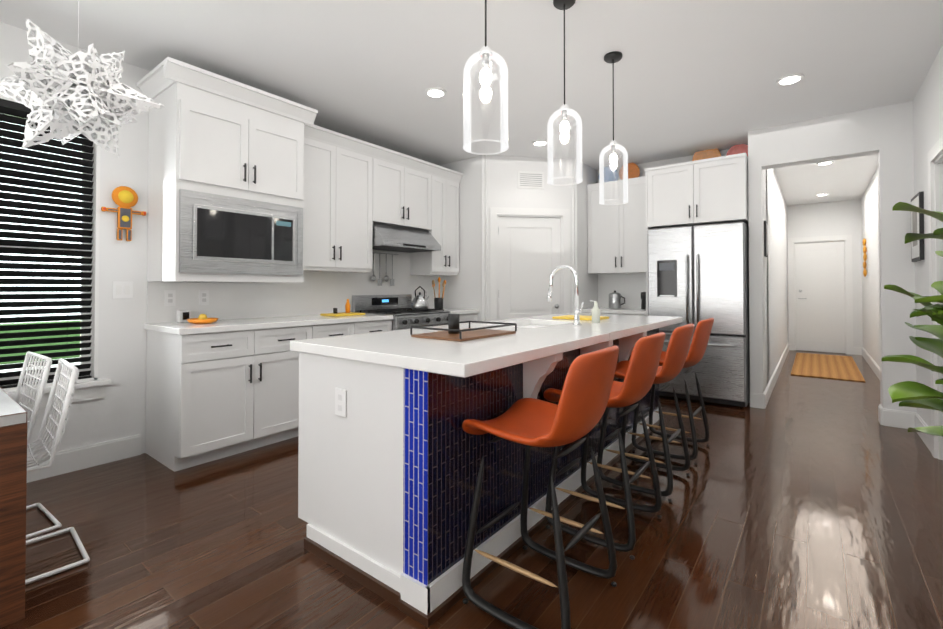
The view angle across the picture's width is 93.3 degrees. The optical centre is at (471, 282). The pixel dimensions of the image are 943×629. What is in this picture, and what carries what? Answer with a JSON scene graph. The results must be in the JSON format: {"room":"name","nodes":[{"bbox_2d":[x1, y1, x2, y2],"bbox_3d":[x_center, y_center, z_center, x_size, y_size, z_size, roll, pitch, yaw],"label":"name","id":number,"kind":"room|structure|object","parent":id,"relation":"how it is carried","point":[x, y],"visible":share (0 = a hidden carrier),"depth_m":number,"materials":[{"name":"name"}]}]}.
{"room":"kitchen","nodes":[
{"label":"kitchen","id":0,"kind":"room"},
{"bbox_2d":[0,22,432,457],"bbox_3d":[-2.065,-0.150,3.654,0.160,2.740,8.510,-1,-1,38],"label":"wall","id":1,"kind":"structure","parent":0,"point":[118,411],"depth_m":3.06,"materials":[{"name":"paint"}]},
{"bbox_2d":[0,95,110,409],"bbox_3d":[-2.824,-0.168,2.628,0.210,1.870,1.080,-1,-1,38],"label":"window","id":2,"kind":"structure","parent":1,"relation":"in","point":[89,385],"depth_m":2.81,"materials":[{"name":"paint"}]},
{"bbox_2d":[27,434,140,482],"bbox_3d":[-3.454,1.123,1.689,0.016,0.142,3.670,-1,-1,38],"label":"baseboard","id":3,"kind":"structure","parent":1,"relation":"attached to","point":[76,459],"depth_m":2.91,"materials":[{"name":"paint"}]},
{"bbox_2d":[112,282,132,298],"bbox_3d":[-2.404,0.052,3.073,0.009,0.116,0.116,-1,-1,38],"label":"light switch","id":4,"kind":"object","parent":1,"relation":"attached to","point":[122,290],"depth_m":3.07,"materials":[{"name":"white plastic"}]},
{"bbox_2d":[101,186,145,240],"bbox_3d":[-2.379,-0.475,3.060,0.062,0.375,0.250,-1,-1,38],"label":"doll","id":5,"kind":"object","parent":1,"relation":"attached to","point":[125,198],"visible":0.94,"depth_m":3.05},
{"bbox_2d":[164,290,175,305],"bbox_3d":[-2.223,0.115,3.285,0.008,0.116,0.072,-1,-1,38],"label":"outlet","id":6,"kind":"object","parent":1,"relation":"attached to","point":[170,295],"depth_m":3.28,"materials":[{"name":"white plastic"}]},
{"bbox_2d":[199,290,208,304],"bbox_3d":[-2.082,0.118,3.467,0.008,0.116,0.072,-1,-1,38],"label":"outlet","id":7,"kind":"object","parent":1,"relation":"attached to","point":[203,294],"depth_m":3.46,"materials":[{"name":"white plastic"}]},
{"bbox_2d":[144,61,315,282],"bbox_3d":[-1.806,-0.703,3.410,0.551,1.400,0.969,-1,-1,38],"label":"upper cabinet","id":8,"kind":"object","parent":1,"relation":"attached to","point":[248,184],"depth_m":3.13,"materials":[{"name":"paint"}]},
{"bbox_2d":[316,126,379,272],"bbox_3d":[-1.350,-0.738,4.170,0.346,1.210,0.906,-1,-1,38],"label":"upper cabinet","id":9,"kind":"object","parent":1,"relation":"attached to","point":[347,169],"depth_m":4.13,"materials":[{"name":"paint"}]},
{"bbox_2d":[371,252,398,285],"bbox_3d":[-0.969,-0.144,4.886,0.043,0.360,0.440,-1,-1,38],"label":"utensil rail","id":10,"kind":"object","parent":1,"relation":"attached to","point":[373,278],"visible":0.92,"depth_m":4.87,"materials":[{"name":"silver metal"}]},
{"bbox_2d":[380,149,431,229],"bbox_3d":[-0.849,-0.967,4.824,0.346,0.735,0.848,-1,-1,38],"label":"upper cabinet","id":11,"kind":"object","parent":1,"relation":"attached to","point":[405,182],"depth_m":4.72,"materials":[{"name":"paint"}]},
{"bbox_2d":[372,222,440,252],"bbox_3d":[-0.786,-0.473,4.769,0.504,0.244,0.828,-1,-1,38],"label":"range hood","id":12,"kind":"object","parent":1,"relation":"attached to","point":[387,237],"visible":0.84,"depth_m":4.62,"materials":[{"name":"silver metal"}]},
{"bbox_2d":[410,165,459,272],"bbox_3d":[-0.455,-0.723,5.332,0.346,1.210,0.554,-1,-1,38],"label":"upper cabinet","id":13,"kind":"object","parent":1,"relation":"attached to","point":[445,182],"depth_m":5.22,"materials":[{"name":"paint"}]},
{"bbox_2d":[439,155,486,320],"bbox_3d":[-0.089,-0.126,5.483,0.740,2.740,0.120,-1,-1,38],"label":"wall","id":14,"kind":"structure","parent":0,"point":[463,289],"depth_m":5.36,"materials":[{"name":"paint"}]},
{"bbox_2d":[0,350,942,628],"bbox_3d":[1.845,1.249,3.584,6.500,0.060,13.600,-1,-1,38],"label":"floor","id":15,"kind":"structure","parent":0,"point":[802,502],"depth_m":2.05,"materials":[{"name":"brown wood"}]},
{"bbox_2d":[0,388,26,627],"bbox_3d":[-2.653,0.823,1.165,1.170,0.730,1.970,-1,-1,38],"label":"wood table","id":16,"kind":"object","parent":15,"relation":"on","point":[13,452],"visible":1,"depth_m":1.56,"materials":[{"name":"brown wood"}]},
{"bbox_2d":[14,351,61,538],"bbox_3d":[-2.328,0.778,2.058,0.402,0.836,0.575,-1,-1,35],"label":"wire chair","id":17,"kind":"object","parent":15,"relation":"on","point":[39,395],"visible":0.62,"depth_m":2.23,"materials":[{"name":"white metal"}]},
{"bbox_2d":[25,358,89,584],"bbox_3d":[-1.966,0.775,1.817,0.402,0.836,0.575,-1,-1,41],"label":"wire chair","id":18,"kind":"object","parent":15,"relation":"on","point":[55,426],"visible":0.88,"depth_m":1.96,"materials":[{"name":"white metal"}]},
{"bbox_2d":[144,318,319,471],"bbox_3d":[-1.773,0.776,3.371,0.626,0.880,0.979,-1,-1,38],"label":"base cabinet","id":19,"kind":"object","parent":15,"relation":"on","point":[226,384],"depth_m":3.04,"materials":[{"name":"paint"}]},
{"bbox_2d":[177,310,190,322],"bbox_3d":[-2.127,0.249,3.298,0.070,0.090,0.080,-1,-1,38],"label":"charger","id":20,"kind":"object","parent":19,"relation":"on","point":[183,315],"visible":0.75,"depth_m":3.27,"materials":[{"name":"plastic"}]},
{"bbox_2d":[187,314,218,323],"bbox_3d":[-1.915,0.258,3.172,0.200,0.070,0.197,-1,-1,38],"label":"dish","id":21,"kind":"object","parent":19,"relation":"on","point":[202,319],"visible":1,"depth_m":3.12,"materials":[{"name":"ceramic"}]},
{"bbox_2d":[288,318,363,337],"bbox_3d":[-1.385,0.783,3.876,0.626,0.880,0.526,-1,-1,38],"label":"base cabinet","id":22,"kind":"object","parent":15,"relation":"on","point":[329,327],"depth_m":3.72,"materials":[{"name":"paint"}]},
{"bbox_2d":[320,299,364,316],"bbox_3d":[-1.197,0.231,4.154,0.240,0.148,0.330,-1,-1,38],"label":"board","id":23,"kind":"object","parent":22,"relation":"on","point":[347,312],"visible":1,"depth_m":4.11,"materials":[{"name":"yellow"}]},
{"bbox_2d":[336,315,392,333],"bbox_3d":[-1.146,0.787,4.186,0.626,0.880,0.487,-1,-1,38],"label":"base cabinet","id":24,"kind":"object","parent":15,"relation":"on","point":[371,325],"depth_m":4.03,"materials":[{"name":"paint"}]},
{"bbox_2d":[352,294,451,330],"bbox_3d":[-0.697,0.683,4.671,0.722,1.100,0.816,-1,-1,38],"label":"range","id":25,"kind":"object","parent":15,"relation":"on","point":[401,311],"visible":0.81,"depth_m":4.60,"materials":[{"name":"silver metal"}]},
{"bbox_2d":[411,286,428,309],"bbox_3d":[-0.537,0.162,4.782,0.190,0.252,0.240,-1,-1,38],"label":"kettle","id":26,"kind":"object","parent":25,"relation":"on","point":[419,301],"visible":1,"depth_m":4.70,"materials":[{"name":"silver metal"}]},
{"bbox_2d":[435,310,478,323],"bbox_3d":[-0.333,0.801,5.242,0.626,0.880,0.523,-1,-1,38],"label":"base cabinet","id":27,"kind":"object","parent":15,"relation":"on","point":[465,315],"depth_m":5.09,"materials":[{"name":"paint"}]},
{"bbox_2d":[432,277,445,308],"bbox_3d":[-0.384,0.129,5.211,0.193,0.381,0.156,-1,-1,38],"label":"utensil crock","id":28,"kind":"object","parent":27,"relation":"on","point":[438,303],"visible":0.98,"depth_m":5.17,"materials":[{"name":"black ceramic"}]},
{"bbox_2d":[290,317,681,627],"bbox_3d":[0.488,0.771,2.957,1.001,0.880,3.020,-1,-1,38],"label":"kitchen island","id":29,"kind":"object","parent":15,"relation":"on","point":[391,451],"depth_m":1.82,"materials":[{"name":"paint"}]},
{"bbox_2d":[410,314,516,341],"bbox_3d":[-0.031,0.221,2.341,0.329,0.112,0.490,-1,-1,38],"label":"tray","id":30,"kind":"object","parent":29,"relation":"on","point":[453,332],"visible":1,"depth_m":2.28,"materials":[{"name":"brown wood"}]},
{"bbox_2d":[552,315,608,319],"bbox_3d":[0.887,0.285,3.615,0.360,0.016,0.300,-1,-1,38],"label":"cutting board","id":31,"kind":"object","parent":29,"relation":"on","point":[571,317],"visible":0.75,"depth_m":3.56,"materials":[{"name":"yellow wood"}]},
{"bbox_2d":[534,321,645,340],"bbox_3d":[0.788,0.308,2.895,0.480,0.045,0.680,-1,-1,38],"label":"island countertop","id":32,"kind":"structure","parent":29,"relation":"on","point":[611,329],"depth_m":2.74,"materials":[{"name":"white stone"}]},
{"bbox_2d":[590,300,599,322],"bbox_3d":[0.888,0.208,3.199,0.070,0.159,0.060,-1,-1,38],"label":"soap bottle","id":33,"kind":"object","parent":32,"relation":"on","point":[595,314],"visible":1,"depth_m":3.17,"materials":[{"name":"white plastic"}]},
{"bbox_2d":[462,345,618,628],"bbox_3d":[0.281,0.713,1.703,0.529,0.965,0.464,-1,-1,38],"label":"stool","id":34,"kind":"object","parent":15,"relation":"on","point":[576,413],"visible":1,"depth_m":1.60,"materials":[{"name":"orange leather"}]},
{"bbox_2d":[543,332,665,559],"bbox_3d":[0.678,0.719,2.218,0.529,0.965,0.464,-1,-1,38],"label":"stool","id":35,"kind":"object","parent":15,"relation":"on","point":[635,386],"visible":0.83,"depth_m":2.06,"materials":[{"name":"orange leather"}]},
{"bbox_2d":[579,309,647,315],"bbox_3d":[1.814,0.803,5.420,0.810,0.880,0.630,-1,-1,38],"label":"countertop","id":36,"kind":"structure","parent":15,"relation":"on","point":[644,312],"depth_m":5.12,"materials":[{"name":"paint"}]},
{"bbox_2d":[609,290,624,308],"bbox_3d":[1.793,0.210,5.488,0.201,0.225,0.148,-1,-1,38],"label":"kettle","id":37,"kind":"object","parent":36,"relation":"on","point":[614,299],"visible":0.98,"depth_m":5.44,"materials":[{"name":"silver metal"}]},
{"bbox_2d":[641,292,645,308],"bbox_3d":[2.071,0.216,5.312,0.100,0.210,0.097,-1,-1,38],"label":"grinder","id":38,"kind":"object","parent":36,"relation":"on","point":[643,301],"visible":0.5,"depth_m":5.28,"materials":[{"name":"metal"}]},
{"bbox_2d":[597,324,694,501],"bbox_3d":[1.075,0.726,2.733,0.529,0.965,0.464,-1,-1,38],"label":"stool","id":39,"kind":"object","parent":15,"relation":"on","point":[670,368],"visible":0.73,"depth_m":2.58,"materials":[{"name":"orange leather"}]},
{"bbox_2d":[632,318,713,464],"bbox_3d":[1.471,0.733,3.248,0.529,0.965,0.464,-1,-1,38],"label":"stool","id":40,"kind":"object","parent":15,"relation":"on","point":[699,342],"visible":0.75,"depth_m":3.09,"materials":[{"name":"orange leather"}]},
{"bbox_2d":[648,222,749,407],"bbox_3d":[2.464,0.328,4.809,0.903,1.815,0.755,-1,-1,38],"label":"fridge","id":41,"kind":"object","parent":15,"relation":"on","point":[697,274],"visible":0.69,"depth_m":4.47,"materials":[{"name":"silver metal"}]},
{"bbox_2d":[791,353,864,381],"bbox_3d":[5.401,1.255,6.809,0.760,0.011,2.550,-1,-1,38],"label":"rug","id":42,"kind":"object","parent":15,"relation":"on","point":[827,366],"visible":1,"depth_m":6.52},
{"bbox_2d":[881,202,942,436],"bbox_3d":[1.820,0.384,1.587,0.540,1.582,0.699,-1,-1,38],"label":"plant","id":43,"kind":"object","parent":15,"relation":"on","point":[912,394],"visible":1,"depth_m":1.67,"materials":[{"name":"green plant"}]},
{"bbox_2d":[0,0,942,205],"bbox_3d":[1.845,-1.550,3.620,6.500,0.060,13.600,-1,-1,38],"label":"ceiling","id":44,"kind":"structure","parent":0,"point":[691,77],"depth_m":3.06,"materials":[{"name":"paint"}]},
{"bbox_2d":[0,0,164,157],"bbox_3d":[-1.931,-1.070,2.180,0.583,0.937,0.623,-1,-1,38],"label":"star lantern","id":45,"kind":"object","parent":44,"relation":"hanging from","point":[71,97],"visible":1,"depth_m":2.07,"materials":[{"name":"white paper"}]},
{"bbox_2d":[425,87,445,97],"bbox_3d":[-0.286,-1.514,3.557,0.168,0.014,0.168,0,-1,29],"label":"recessed light","id":46,"kind":"object","parent":44,"relation":"in","point":[438,92],"depth_m":3.53,"materials":[{"name":"paint"}]},
{"bbox_2d":[463,0,508,154],"bbox_3d":[0.059,-1.047,1.834,0.189,0.993,0.189,-1,-1,38],"label":"pendant light","id":47,"kind":"object","parent":44,"relation":"hanging from","point":[485,53],"visible":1,"depth_m":1.86,"materials":[{"name":"clear glass"}]},
{"bbox_2d":[532,140,546,145],"bbox_3d":[0.738,-1.498,4.788,0.168,0.014,0.168,0,-1,29],"label":"recessed light","id":48,"kind":"object","parent":44,"relation":"in","point":[538,142],"depth_m":4.78,"materials":[{"name":"paint"}]},
{"bbox_2d":[547,0,582,185],"bbox_3d":[0.504,-1.040,2.413,0.189,0.993,0.189,-1,-1,38],"label":"pendant light","id":49,"kind":"object","parent":44,"relation":"hanging from","point":[564,111],"visible":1,"depth_m":2.42,"materials":[{"name":"clear glass"}]},
{"bbox_2d":[599,51,628,204],"bbox_3d":[0.955,-1.032,2.999,0.189,0.993,0.189,-1,-1,38],"label":"pendant light","id":50,"kind":"object","parent":44,"relation":"hanging from","point":[613,57],"visible":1,"depth_m":3.00,"materials":[{"name":"clear glass"}]},
{"bbox_2d":[776,73,803,85],"bbox_3d":[2.382,-1.517,3.333,0.168,0.014,0.168,0,-1,29],"label":"recessed light","id":51,"kind":"object","parent":44,"relation":"in","point":[789,79],"depth_m":3.31,"materials":[{"name":"paint"}]},
{"bbox_2d":[816,161,833,164],"bbox_3d":[4.410,-1.488,5.557,0.168,0.014,0.168,0,-1,-7],"label":"recessed light","id":52,"kind":"object","parent":44,"relation":"in","point":[824,162],"depth_m":5.55,"materials":[{"name":"paint"}]},
{"bbox_2d":[481,155,576,320],"bbox_3d":[0.691,-0.128,5.352,1.163,2.740,0.120,0,-1,-7],"label":"wall","id":53,"kind":"structure","parent":0,"point":[503,190],"depth_m":5.29,"materials":[{"name":"paint"}]},
{"bbox_2d":[498,217,560,319],"bbox_3d":[0.692,0.228,5.277,0.772,2.010,0.120,0,-1,-7],"label":"pantry door","id":54,"kind":"structure","parent":53,"relation":"in","point":[529,255],"depth_m":5.31,"materials":[{"name":"paint"}]},
{"bbox_2d":[490,207,569,320],"bbox_3d":[0.693,0.179,5.328,1.143,2.125,0.120,0,-1,-7],"label":"door frame","id":55,"kind":"structure","parent":53,"relation":"attached to","point":[563,215],"depth_m":5.28,"materials":[{"name":"paint"}]},
{"bbox_2d":[518,171,543,188],"bbox_3d":[0.708,-1.218,5.303,0.320,0.200,0.009,0,-1,-7],"label":"air vent","id":56,"kind":"object","parent":53,"relation":"in","point":[532,180],"visible":1,"depth_m":5.30,"materials":[{"name":"paint"}]},
{"bbox_2d":[572,158,597,312],"bbox_3d":[1.412,-0.123,5.678,0.120,2.740,0.740,-1,-1,38],"label":"wall","id":57,"kind":"structure","parent":0,"point":[588,283],"depth_m":5.57,"materials":[{"name":"paint"}]},
{"bbox_2d":[598,149,768,375],"bbox_3d":[2.431,-0.126,5.461,2.000,2.740,0.160,-1,-1,38],"label":"wall","id":58,"kind":"structure","parent":0,"point":[643,167],"depth_m":5.41,"materials":[{"name":"paint"}]},
{"bbox_2d":[587,173,647,276],"bbox_3d":[1.899,-0.680,5.551,0.810,1.130,0.350,-1,-1,38],"label":"upper cabinet","id":59,"kind":"object","parent":58,"relation":"attached to","point":[617,235],"depth_m":5.42,"materials":[{"name":"paint"}]},
{"bbox_2d":[604,166,622,181],"bbox_3d":[1.836,-1.396,5.726,0.234,0.190,0.062,-1,-1,38],"label":"decorative plate","id":60,"kind":"object","parent":59,"relation":"on","point":[614,178],"depth_m":5.73,"materials":[{"name":"ceramic"}]},
{"bbox_2d":[628,163,639,178],"bbox_3d":[2.041,-1.397,5.568,0.135,0.189,0.062,-1,-1,38],"label":"decorative plate","id":61,"kind":"object","parent":59,"relation":"on","point":[633,170],"depth_m":5.56,"materials":[{"name":"ceramic"}]},
{"bbox_2d":[647,153,748,228],"bbox_3d":[2.506,-0.931,4.879,0.924,0.645,0.680,-1,-1,38],"label":"upper cabinet","id":62,"kind":"object","parent":58,"relation":"attached to","point":[705,191],"depth_m":4.58,"materials":[{"name":"paint"}]},
{"bbox_2d":[692,148,720,160],"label":"decorative plate","id":63,"kind":"object","parent":62,"relation":"on","point":[712,153],"depth_m":5.05,"materials":[{"name":"ceramic"}]},
{"bbox_2d":[726,144,747,155],"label":"decorative plate","id":64,"kind":"object","parent":62,"relation":"on","point":[741,148],"depth_m":4.86,"materials":[{"name":"ceramic"}]},
{"bbox_2d":[748,129,787,393],"bbox_3d":[4.433,-0.113,6.512,0.110,2.740,5.350,-1,-1,38],"label":"wall","id":65,"kind":"structure","parent":0,"point":[773,264],"depth_m":4.60,"materials":[{"name":"paint"}]},
{"bbox_2d":[764,221,767,256],"bbox_3d":[3.049,-0.447,4.610,0.021,0.360,0.200,-1,-1,38],"label":"frame","id":66,"kind":"object","parent":65,"relation":"attached to","point":[765,239],"visible":1,"depth_m":4.54,"materials":[{"name":"black metal"}]},
{"bbox_2d":[759,343,788,408],"bbox_3d":[4.422,1.185,6.393,0.036,0.142,5.206,-1,-1,38],"label":"baseboard","id":67,"kind":"structure","parent":65,"relation":"attached to","point":[763,398],"depth_m":5.09,"materials":[{"name":"paint"}]},
{"bbox_2d":[787,199,862,354],"bbox_3d":[6.484,-0.090,8.208,1.070,2.740,0.160,-1,-1,38],"label":"wall","id":68,"kind":"structure","parent":0,"point":[826,219],"depth_m":8.01,"materials":[{"name":"paint"}]},
{"bbox_2d":[795,241,844,352],"bbox_3d":[6.392,0.266,8.183,0.720,2.010,0.105,-1,-1,38],"label":"front door","id":69,"kind":"structure","parent":68,"relation":"in","point":[819,296],"depth_m":8.19,"materials":[{"name":"paint"}]},
{"bbox_2d":[788,235,852,354],"bbox_3d":[6.412,0.217,8.210,0.930,2.125,0.120,-1,-1,38],"label":"door frame","id":70,"kind":"structure","parent":68,"relation":"attached to","point":[847,239],"depth_m":8.06,"materials":[{"name":"paint"}]},
{"bbox_2d":[761,101,913,169],"bbox_3d":[3.318,-1.329,4.112,1.070,0.370,0.160,-1,-1,38],"label":"header beam","id":71,"kind":"structure","parent":0,"point":[871,131],"depth_m":4.02,"materials":[{"name":"paint"}]},
{"bbox_2d":[878,145,916,412],"bbox_3d":[3.658,0.037,3.832,0.210,2.370,0.160,-1,-1,38],"label":"wall","id":72,"kind":"structure","parent":0,"point":[895,186],"depth_m":3.78,"materials":[{"name":"paint"}]},
{"bbox_2d":[861,45,942,425],"bbox_3d":[3.136,-0.164,2.583,0.490,2.740,13.160,-1,-1,38],"label":"wall","id":73,"kind":"structure","parent":0,"point":[928,117],"depth_m":3.56,"materials":[{"name":"paint"}]},
{"bbox_2d":[862,238,866,276],"bbox_3d":[6.229,-0.395,7.053,0.043,0.615,0.237,-1,-1,38],"label":"art","id":74,"kind":"object","parent":73,"relation":"attached to","point":[864,257],"visible":1,"depth_m":7.02},
{"bbox_2d":[859,347,912,425],"bbox_3d":[5.309,1.178,5.821,0.040,0.142,5.030,-1,-1,38],"label":"baseboard","id":75,"kind":"structure","parent":73,"relation":"attached to","point":[907,417],"depth_m":5.86,"materials":[{"name":"paint"}]},
{"bbox_2d":[911,191,924,261],"bbox_3d":[3.547,-0.431,3.545,0.027,0.520,0.380,-1,-1,38],"label":"picture frame","id":76,"kind":"object","parent":73,"relation":"attached to","point":[917,226],"visible":0.93,"depth_m":3.45,"materials":[{"name":"black metal"}]},
{"bbox_2d":[912,412,931,452],"bbox_3d":[3.473,1.146,3.417,0.016,0.142,0.700,-1,-1,38],"label":"baseboard","id":77,"kind":"structure","parent":73,"relation":"attached to","point":[918,421],"depth_m":3.46,"materials":[{"name":"paint"}]},
{"bbox_2d":[928,135,942,459],"bbox_3d":[2.980,0.140,2.712,0.120,2.135,1.030,-1,-1,38],"label":"door frame","id":78,"kind":"structure","parent":73,"relation":"attached to","point":[935,177],"depth_m":3.07,"materials":[{"name":"paint"}]},
{"label":"outside","id":79,"kind":"structure","parent":0,"visible":0},
{"bbox_2d":[0,320,79,372],"bbox_3d":[-16.049,1.833,18.365,39.700,0.160,70.000,-1,-1,38],"label":"ground","id":80,"kind":"structure","parent":79,"point":[20,369],"depth_m":8.78,"materials":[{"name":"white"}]},
{"bbox_2d":[0,121,81,364],"bbox_3d":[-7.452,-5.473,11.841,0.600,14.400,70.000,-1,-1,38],"label":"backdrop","id":81,"kind":"structure","parent":79,"point":[33,345],"depth_m":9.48,"materials":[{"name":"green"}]}
]}

